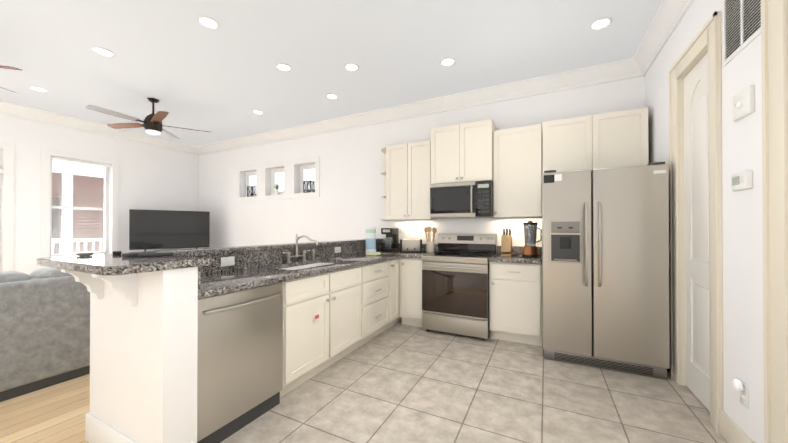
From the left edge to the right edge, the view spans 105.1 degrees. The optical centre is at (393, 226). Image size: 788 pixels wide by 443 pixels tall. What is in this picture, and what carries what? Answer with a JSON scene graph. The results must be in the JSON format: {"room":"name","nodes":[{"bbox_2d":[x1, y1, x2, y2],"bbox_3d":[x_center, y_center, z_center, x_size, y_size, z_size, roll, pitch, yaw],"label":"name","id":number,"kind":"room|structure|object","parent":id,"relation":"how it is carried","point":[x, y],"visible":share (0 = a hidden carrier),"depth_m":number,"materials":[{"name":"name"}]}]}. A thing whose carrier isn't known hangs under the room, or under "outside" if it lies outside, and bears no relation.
{"room":"kitchen and living room","nodes":[
{"label":"kitchen and living room","id":0,"kind":"room"},
{"bbox_2d":[0,374,89,442],"bbox_3d":[-1.790,1.288,1.369,9.950,0.060,7.750,0,0,27],"label":"floor","id":1,"kind":"structure","parent":0,"point":[56,413],"depth_m":2.02,"materials":[{"name":"beige wood"}]},
{"bbox_2d":[0,268,89,401],"bbox_3d":[-3.316,0.807,2.223,0.980,0.910,2.600,0,0,27],"label":"sofa","id":2,"kind":"object","parent":1,"relation":"on","point":[44,327],"visible":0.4,"depth_m":2.33,"materials":[{"name":"grey fabric"}]},
{"bbox_3d":[-4.121,0.886,5.593,1.045,0.790,1.548,0,0,27],"label":"tv console","id":3,"kind":"object","parent":1,"relation":"on","visible":0},
{"bbox_2d":[129,209,209,251],"bbox_3d":[-4.102,0.098,5.574,1.190,0.784,0.220,0,0,-38],"label":"screen","id":4,"kind":"object","parent":3,"relation":"on","point":[158,229],"visible":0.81,"depth_m":5.52,"materials":[{"name":"black plastic"}]},
{"bbox_2d":[0,114,198,274],"bbox_3d":[-6.191,-0.256,3.479,0.200,3.050,7.550,0,0,27],"label":"wall","id":5,"kind":"structure","parent":0,"point":[153,178],"depth_m":5.37,"materials":[{"name":"paint"}]},
{"bbox_2d":[0,149,2,236],"bbox_3d":[-5.928,0.067,3.989,0.190,2.387,0.898,0,0,27],"label":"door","id":6,"kind":"structure","parent":5,"relation":"in","point":[1,171],"depth_m":4.38,"materials":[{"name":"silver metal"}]},
{"bbox_2d":[0,141,14,270],"bbox_3d":[-5.834,0.022,3.942,0.020,2.500,1.100,0,0,27],"label":"door frame","id":7,"kind":"structure","parent":5,"relation":"attached to","point":[8,201],"depth_m":4.38,"materials":[{"name":"white wood"}]},
{"bbox_2d":[52,238,103,253],"bbox_3d":[-6.083,0.759,5.244,1.200,1.200,6.010,0,0,27],"label":"railing","id":8,"kind":"object","parent":5,"relation":"attached to","point":[81,240],"depth_m":5.98,"materials":[{"name":"white wood"}]},
{"bbox_2d":[50,159,108,256],"bbox_3d":[-5.379,-0.311,5.159,0.060,1.618,0.758,0,0,27],"label":"window","id":9,"kind":"structure","parent":5,"relation":"in","point":[106,199],"depth_m":5.24,"materials":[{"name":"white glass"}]},
{"bbox_2d":[50,156,109,256],"bbox_3d":[-5.310,-0.318,5.125,0.045,1.597,0.740,0,0,27],"label":"window blinds","id":10,"kind":"object","parent":9,"relation":"attached to","point":[81,162],"visible":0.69,"depth_m":5.08,"materials":[{"name":"white plastic"}]},
{"bbox_2d":[40,147,118,257],"bbox_3d":[-5.243,-0.312,5.091,0.045,1.820,1.000,0,0,27],"label":"window frame","id":11,"kind":"structure","parent":5,"relation":"in","point":[46,154],"depth_m":4.75,"materials":[{"name":"white wood"}]},
{"bbox_2d":[0,101,195,154],"bbox_3d":[-6.001,-1.699,3.504,0.123,0.162,7.050,0,0,27],"label":"crown molding","id":12,"kind":"structure","parent":5,"relation":"attached to","point":[6,108],"depth_m":5.10,"materials":[{"name":"white wood"}]},
{"bbox_2d":[76,251,173,256],"bbox_3d":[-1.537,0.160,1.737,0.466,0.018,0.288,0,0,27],"label":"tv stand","id":13,"kind":"object","parent":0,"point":[146,254],"visible":1,"depth_m":1.71,"materials":[{"name":"grey"}]},
{"bbox_2d":[0,0,662,145],"bbox_3d":[-1.790,-1.842,1.387,9.950,0.100,7.750,0,0,27],"label":"ceiling","id":14,"kind":"structure","parent":0,"point":[188,70],"depth_m":3.09,"materials":[{"name":"paint"}]},
{"bbox_2d":[0,65,22,93],"bbox_3d":[-4.116,-1.543,2.545,1.318,0.485,1.329,0,0,27],"label":"ceiling fan","id":15,"kind":"object","parent":14,"relation":"hanging from","point":[9,68],"visible":1,"depth_m":2.76,"materials":[{"name":"wood"}]},
{"bbox_2d":[28,86,48,91],"bbox_3d":[-4.580,-1.773,3.886,0.183,0.010,0.166,0,0,27],"label":"recessed light","id":16,"kind":"object","parent":14,"relation":"in","point":[35,88],"depth_m":3.90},
{"bbox_2d":[91,47,115,56],"bbox_3d":[-2.951,-1.778,3.068,0.181,0.010,0.173,0,0,27],"label":"recessed light","id":17,"kind":"object","parent":14,"relation":"in","point":[99,50],"depth_m":3.07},
{"bbox_2d":[85,97,208,139],"bbox_3d":[-3.386,-1.534,4.173,1.340,0.485,1.288,0,0,27],"label":"ceiling fan","id":18,"kind":"object","parent":14,"relation":"hanging from","point":[152,124],"visible":1,"depth_m":4.14,"materials":[{"name":"wood"}]},
{"bbox_2d":[196,16,219,29],"bbox_3d":[-1.618,-1.780,2.631,0.178,0.010,0.173,0,0,27],"label":"recessed light","id":19,"kind":"object","parent":14,"relation":"in","point":[207,22],"depth_m":2.63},
{"bbox_2d":[251,110,263,114],"bbox_3d":[-2.103,-1.769,4.663,0.179,0.010,0.174,0,0,27],"label":"recessed light","id":20,"kind":"object","parent":14,"relation":"in","point":[259,112],"depth_m":4.68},
{"bbox_2d":[275,63,291,71],"bbox_3d":[-1.230,-1.776,3.361,0.178,0.010,0.177,0,0,27],"label":"recessed light","id":21,"kind":"object","parent":14,"relation":"in","point":[283,67],"depth_m":3.37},
{"bbox_2d":[325,93,338,99],"bbox_3d":[-0.843,-1.772,4.105,0.173,0.010,0.168,0,0,27],"label":"recessed light","id":22,"kind":"object","parent":14,"relation":"in","point":[330,96],"depth_m":4.11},
{"bbox_2d":[344,63,359,71],"bbox_3d":[-0.470,-1.776,3.360,0.178,0.010,0.174,0,0,27],"label":"recessed light","id":23,"kind":"object","parent":14,"relation":"in","point":[352,67],"depth_m":3.37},
{"bbox_2d":[439,57,455,66],"bbox_3d":[0.578,-1.777,3.255,0.171,0.010,0.177,0,0,27],"label":"recessed light","id":24,"kind":"object","parent":14,"relation":"in","point":[445,62],"depth_m":3.26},
{"bbox_2d":[589,17,612,30],"bbox_3d":[1.813,-1.780,2.646,0.171,0.010,0.183,0,0,27],"label":"recessed light","id":25,"kind":"object","parent":14,"relation":"in","point":[601,23],"depth_m":2.65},
{"bbox_2d":[85,320,726,442],"bbox_3d":[1.288,1.292,2.186,5.184,0.060,3.524,0,0,27],"label":"floor","id":26,"kind":"structure","parent":0,"point":[399,382],"depth_m":2.17,"materials":[{"name":"beige tile"}]},
{"bbox_2d":[61,267,197,442],"bbox_3d":[-0.742,0.742,3.018,0.785,1.050,3.464,0,0,27],"label":"wall","id":27,"kind":"structure","parent":26,"relation":"on","point":[143,355],"depth_m":1.53,"materials":[{"name":"white paint"}]},
{"bbox_2d":[85,412,136,442],"bbox_3d":[-1.439,1.179,1.596,0.783,0.160,0.018,0,0,27],"label":"baseboard","id":28,"kind":"structure","parent":27,"relation":"attached to","point":[97,430],"depth_m":1.69,"materials":[{"name":"white wood"}]},
{"bbox_2d":[37,238,383,275],"bbox_3d":[-0.754,0.196,2.996,0.835,0.039,3.517,0,0,27],"label":"bar","id":29,"kind":"object","parent":27,"relation":"on","point":[107,264],"visible":0.81,"depth_m":1.54,"materials":[{"name":"grey stone"}]},
{"bbox_2d":[197,282,282,442],"bbox_3d":[-1.162,0.825,1.990,0.657,0.872,0.606,0,0,27],"label":"dishwasher","id":30,"kind":"object","parent":26,"relation":"on","point":[239,359],"visible":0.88,"depth_m":1.82,"materials":[{"name":"grey metal"}]},
{"bbox_2d":[312,260,391,350],"bbox_3d":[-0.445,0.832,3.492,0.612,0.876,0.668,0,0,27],"label":"base cabinet","id":31,"kind":"object","parent":26,"relation":"on","point":[330,318],"depth_m":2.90,"materials":[{"name":"paint"}]},
{"bbox_2d":[191,241,437,298],"bbox_3d":[-0.481,0.408,3.066,0.940,0.382,3.144,0,0,27],"label":"countertop","id":32,"kind":"structure","parent":31,"relation":"on","point":[264,267],"depth_m":2.59,"materials":[{"name":"stone"}]},
{"bbox_2d":[221,256,234,266],"bbox_3d":[-1.320,0.278,2.398,0.010,0.072,0.115,0,0,27],"label":"outlet","id":33,"kind":"object","parent":32,"relation":"attached to","point":[227,261],"depth_m":2.39,"materials":[{"name":"white plastic"}]},
{"bbox_2d":[243,259,249,268],"bbox_3d":[-1.212,0.307,2.477,0.069,0.081,0.035,0,0,27],"label":"soap dispenser","id":34,"kind":"object","parent":32,"relation":"on","point":[244,260],"visible":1,"depth_m":2.48,"materials":[{"name":"silver metal"}]},
{"bbox_2d":[283,234,317,262],"bbox_3d":[-0.845,0.212,2.981,0.294,0.278,0.431,0,0,27],"label":"faucet","id":35,"kind":"object","parent":32,"relation":"on","point":[297,238],"visible":1,"depth_m":3.00,"materials":[{"name":"silver metal"}]},
{"bbox_2d":[335,247,340,252],"bbox_3d":[-0.682,0.285,3.666,0.010,0.072,0.115,0,0,27],"label":"outlet","id":36,"kind":"object","parent":32,"relation":"attached to","point":[337,249],"depth_m":3.66,"materials":[{"name":"white plastic"}]},
{"bbox_2d":[366,227,375,251],"bbox_3d":[-0.306,0.182,3.982,0.138,0.349,0.138,0,0,27],"label":"paper towel roll","id":37,"kind":"object","parent":32,"relation":"on","point":[370,239],"visible":0.88,"depth_m":3.92,"materials":[{"name":"paper"}]},
{"bbox_2d":[366,252,380,255],"bbox_3d":[-0.255,0.337,3.726,0.140,0.035,0.130,0,0,27],"label":"pack","id":38,"kind":"object","parent":32,"relation":"on","point":[373,253],"visible":1,"depth_m":3.68},
{"bbox_2d":[381,228,398,250],"bbox_3d":[-0.054,0.192,4.447,0.202,0.334,0.222,0,0,27],"label":"coffee maker","id":39,"kind":"object","parent":32,"relation":"on","point":[391,242],"visible":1,"depth_m":4.38,"materials":[{"name":"black plastic"}]},
{"bbox_2d":[399,239,421,252],"bbox_3d":[0.225,0.264,4.186,0.320,0.187,0.164,0,0,2],"label":"toaster","id":40,"kind":"object","parent":32,"relation":"on","point":[410,245],"visible":1,"depth_m":4.12,"materials":[{"name":"silver metal"}]},
{"bbox_2d":[424,227,436,251],"bbox_3d":[0.507,0.179,4.177,0.164,0.356,0.130,0,0,27],"label":"utensil crock","id":41,"kind":"object","parent":32,"relation":"on","point":[430,246],"visible":1,"depth_m":4.14,"materials":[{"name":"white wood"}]},
{"bbox_2d":[392,258,399,325],"bbox_3d":[-0.269,0.834,3.842,0.612,0.876,0.260,0,0,27],"label":"base cabinet","id":42,"kind":"object","parent":26,"relation":"on","point":[395,262],"depth_m":3.75,"materials":[{"name":"paint"}]},
{"bbox_2d":[399,258,421,326],"bbox_3d":[0.344,0.835,4.038,0.340,0.875,0.656,0,0,27],"label":"base cabinet","id":43,"kind":"object","parent":26,"relation":"on","point":[410,291],"visible":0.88,"depth_m":3.79,"materials":[{"name":"paint"}]},
{"bbox_2d":[422,233,495,340],"bbox_3d":[0.812,0.683,3.729,0.764,1.175,0.732,0,0,27],"label":"range","id":44,"kind":"object","parent":26,"relation":"on","point":[455,283],"visible":1,"depth_m":3.49,"materials":[{"name":"silver metal"}]},
{"bbox_2d":[489,261,541,345],"bbox_3d":[1.423,0.832,3.495,0.527,0.875,0.656,0,0,27],"label":"base cabinet","id":45,"kind":"object","parent":26,"relation":"on","point":[515,302],"visible":0.98,"depth_m":3.24,"materials":[{"name":"paint"}]},
{"bbox_2d":[488,246,541,263],"bbox_3d":[1.420,0.321,3.500,0.524,0.143,0.662,0,0,27],"label":"countertop","id":46,"kind":"structure","parent":45,"relation":"on","point":[516,256],"depth_m":3.36,"materials":[{"name":"stone"}]},
{"bbox_2d":[501,228,511,255],"bbox_3d":[1.389,0.184,3.725,0.110,0.341,0.226,0,0,27],"label":"knife block","id":47,"kind":"object","parent":46,"relation":"on","point":[506,244],"visible":1,"depth_m":3.68,"materials":[{"name":"brown wood"}]},
{"bbox_2d":[522,221,541,256],"bbox_3d":[1.612,0.144,3.531,0.212,0.420,0.180,0,0,27],"label":"blender","id":48,"kind":"object","parent":46,"relation":"on","point":[530,228],"visible":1,"depth_m":3.48,"materials":[{"name":"orange metal"}]},
{"bbox_2d":[542,162,669,379],"bbox_3d":[1.998,0.367,3.006,0.928,1.791,0.930,0,0,27],"label":"fridge","id":49,"kind":"object","parent":26,"relation":"on","point":[605,268],"visible":1,"depth_m":2.63,"materials":[{"name":"grey metal"}]},
{"bbox_2d":[199,76,644,254],"bbox_3d":[-0.094,-0.249,4.750,9.950,3.050,0.200,0,0,27],"label":"wall","id":50,"kind":"structure","parent":0,"point":[348,204],"depth_m":4.94,"materials":[{"name":"paint"}]},
{"bbox_2d":[247,186,255,196],"bbox_3d":[-2.870,-0.702,6.099,0.164,0.216,0.109,0,0,27],"label":"lantern","id":51,"kind":"object","parent":50,"relation":"on","point":[252,187],"depth_m":6.08,"materials":[{"name":"grey metal"}]},
{"bbox_2d":[274,184,279,194],"bbox_3d":[-2.244,-0.709,5.789,0.160,0.221,0.088,0,0,27],"label":"potted plant","id":52,"kind":"object","parent":50,"relation":"on","point":[277,188],"visible":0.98,"depth_m":5.77,"materials":[{"name":"ceramic"}]},
{"bbox_2d":[237,156,319,201],"bbox_3d":[-2.260,-0.863,5.721,2.170,0.710,0.018,0,0,27],"label":"window frame","id":53,"kind":"structure","parent":50,"relation":"in","point":[289,179],"depth_m":5.60,"materials":[{"name":"white wood"}]},
{"bbox_2d":[246,164,314,196],"bbox_3d":[-2.193,-0.862,5.855,1.988,0.528,0.040,0,0,27],"label":"window","id":54,"kind":"structure","parent":50,"relation":"in","point":[279,170],"depth_m":5.89,"materials":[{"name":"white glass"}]},
{"bbox_2d":[303,181,314,192],"bbox_3d":[-1.530,-0.706,5.425,0.164,0.216,0.109,0,0,27],"label":"lantern","id":55,"kind":"object","parent":50,"relation":"on","point":[312,185],"depth_m":5.41,"materials":[{"name":"grey metal"}]},
{"bbox_2d":[400,226,403,233],"bbox_3d":[0.122,0.055,4.522,0.072,0.115,0.010,0,0,27],"label":"outlet","id":56,"kind":"object","parent":50,"relation":"attached to","point":[402,229],"depth_m":4.52,"materials":[{"name":"white plastic"}]},
{"bbox_2d":[381,140,437,219],"bbox_3d":[0.162,-0.621,4.316,0.860,1.050,0.342,0,0,27],"label":"upper cabinet","id":57,"kind":"object","parent":50,"relation":"attached to","point":[406,172],"visible":1,"depth_m":4.16,"materials":[{"name":"paint"}]},
{"bbox_2d":[196,58,646,155],"bbox_3d":[-0.882,-1.691,4.973,7.950,0.162,0.123,0,0,27],"label":"crown molding","id":58,"kind":"structure","parent":50,"relation":"attached to","point":[622,69],"depth_m":4.12,"materials":[{"name":"white wood"}]},
{"bbox_2d":[431,119,495,183],"bbox_3d":[0.897,-0.917,3.920,0.776,0.733,0.392,0,0,27],"label":"upper cabinet","id":59,"kind":"object","parent":50,"relation":"attached to","point":[462,152],"visible":1,"depth_m":3.76,"materials":[{"name":"paint"}]},
{"bbox_2d":[430,180,493,218],"bbox_3d":[0.886,-0.328,3.883,0.762,0.430,0.462,0,0,27],"label":"microwave","id":60,"kind":"object","parent":59,"relation":"attached to","point":[473,199],"visible":1,"depth_m":3.71,"materials":[{"name":"silver metal"}]},
{"bbox_2d":[493,124,541,217],"bbox_3d":[1.494,-0.635,3.646,0.526,1.050,0.342,0,0,27],"label":"upper cabinet","id":61,"kind":"object","parent":50,"relation":"attached to","point":[517,172],"visible":1,"depth_m":3.52,"materials":[{"name":"paint"}]},
{"bbox_2d":[542,107,648,172],"bbox_3d":[2.157,-0.857,3.313,0.943,0.650,0.342,0,0,27],"label":"upper cabinet","id":62,"kind":"object","parent":50,"relation":"attached to","point":[608,140],"visible":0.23,"depth_m":3.17,"materials":[{"name":"paint"}]},
{"bbox_2d":[645,0,763,442],"bbox_3d":[1.063,-0.276,-0.170,0.140,3.050,7.550,0,0,27],"label":"wall","id":63,"kind":"structure","parent":0,"point":[743,335],"depth_m":1.69,"materials":[{"name":"paint"}]},
{"bbox_2d":[632,0,693,75],"bbox_3d":[0.990,-1.719,-0.013,0.123,0.162,7.050,0,0,27],"label":"crown molding","id":64,"kind":"structure","parent":63,"relation":"attached to","point":[669,16],"depth_m":2.64,"materials":[{"name":"white wood"}]},
{"bbox_2d":[669,10,723,433],"bbox_3d":[2.215,-0.026,2.149,0.168,2.575,0.780,0,0,27],"label":"door frame","id":65,"kind":"structure","parent":63,"relation":"attached to","point":[706,39],"depth_m":1.95,"materials":[{"name":"paint"}]},
{"bbox_2d":[684,52,709,411],"bbox_3d":[2.205,0.035,2.154,0.035,2.430,0.520,0,0,27],"label":"door leaf","id":66,"kind":"structure","parent":63,"relation":"in","point":[696,226],"depth_m":2.20,"materials":[{"name":"paint"}]},
{"bbox_2d":[720,410,754,442],"bbox_3d":[1.884,1.184,1.626,0.016,0.150,0.450,0,0,27],"label":"baseboard","id":67,"kind":"structure","parent":63,"relation":"attached to","point":[731,431],"depth_m":1.70,"materials":[{"name":"paint"}]},
{"bbox_2d":[732,378,748,408],"bbox_3d":[1.869,0.895,1.635,0.048,0.138,0.075,0,0,27],"label":"outlet","id":68,"kind":"object","parent":63,"relation":"attached to","point":[742,387],"visible":1,"depth_m":1.62,"materials":[{"name":"white plastic"}]},
{"bbox_2d":[722,0,760,66],"bbox_3d":[1.886,-1.248,1.636,0.009,0.585,0.385,0,0,27],"label":"air vent","id":69,"kind":"object","parent":63,"relation":"in","point":[741,25],"visible":0.88,"depth_m":1.67,"materials":[{"name":"grey metal"}]},
{"bbox_2d":[732,170,752,190],"bbox_3d":[1.870,-0.244,1.624,0.031,0.095,0.140,0,0,27],"label":"thermostat","id":70,"kind":"object","parent":63,"relation":"attached to","point":[743,180],"visible":1,"depth_m":1.59,"materials":[{"name":"white plastic"}]},
{"bbox_2d":[733,85,754,121],"bbox_3d":[1.863,-0.656,1.619,0.037,0.140,0.160,0,0,27],"label":"box","id":71,"kind":"object","parent":63,"relation":"attached to","point":[743,103],"visible":1,"depth_m":1.59,"materials":[{"name":"white plastic"}]},
{"bbox_2d":[761,0,787,442],"bbox_3d":[1.611,-0.032,0.948,0.168,2.575,1.030,0,0,27],"label":"door frame","id":72,"kind":"structure","parent":63,"relation":"attached to","point":[774,27],"depth_m":1.38,"materials":[{"name":"paint"}]},
{"label":"outside","id":73,"kind":"structure","parent":0,"visible":0},
{"bbox_2d":[52,160,103,253],"bbox_3d":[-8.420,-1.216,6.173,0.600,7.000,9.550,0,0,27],"label":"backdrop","id":74,"kind":"structure","parent":73,"point":[75,219],"depth_m":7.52,"materials":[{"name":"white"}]},
{"bbox_2d":[249,169,314,193],"bbox_3d":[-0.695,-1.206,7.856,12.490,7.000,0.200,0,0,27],"label":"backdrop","id":75,"kind":"structure","parent":73,"point":[281,179],"depth_m":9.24,"materials":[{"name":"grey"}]}
]}

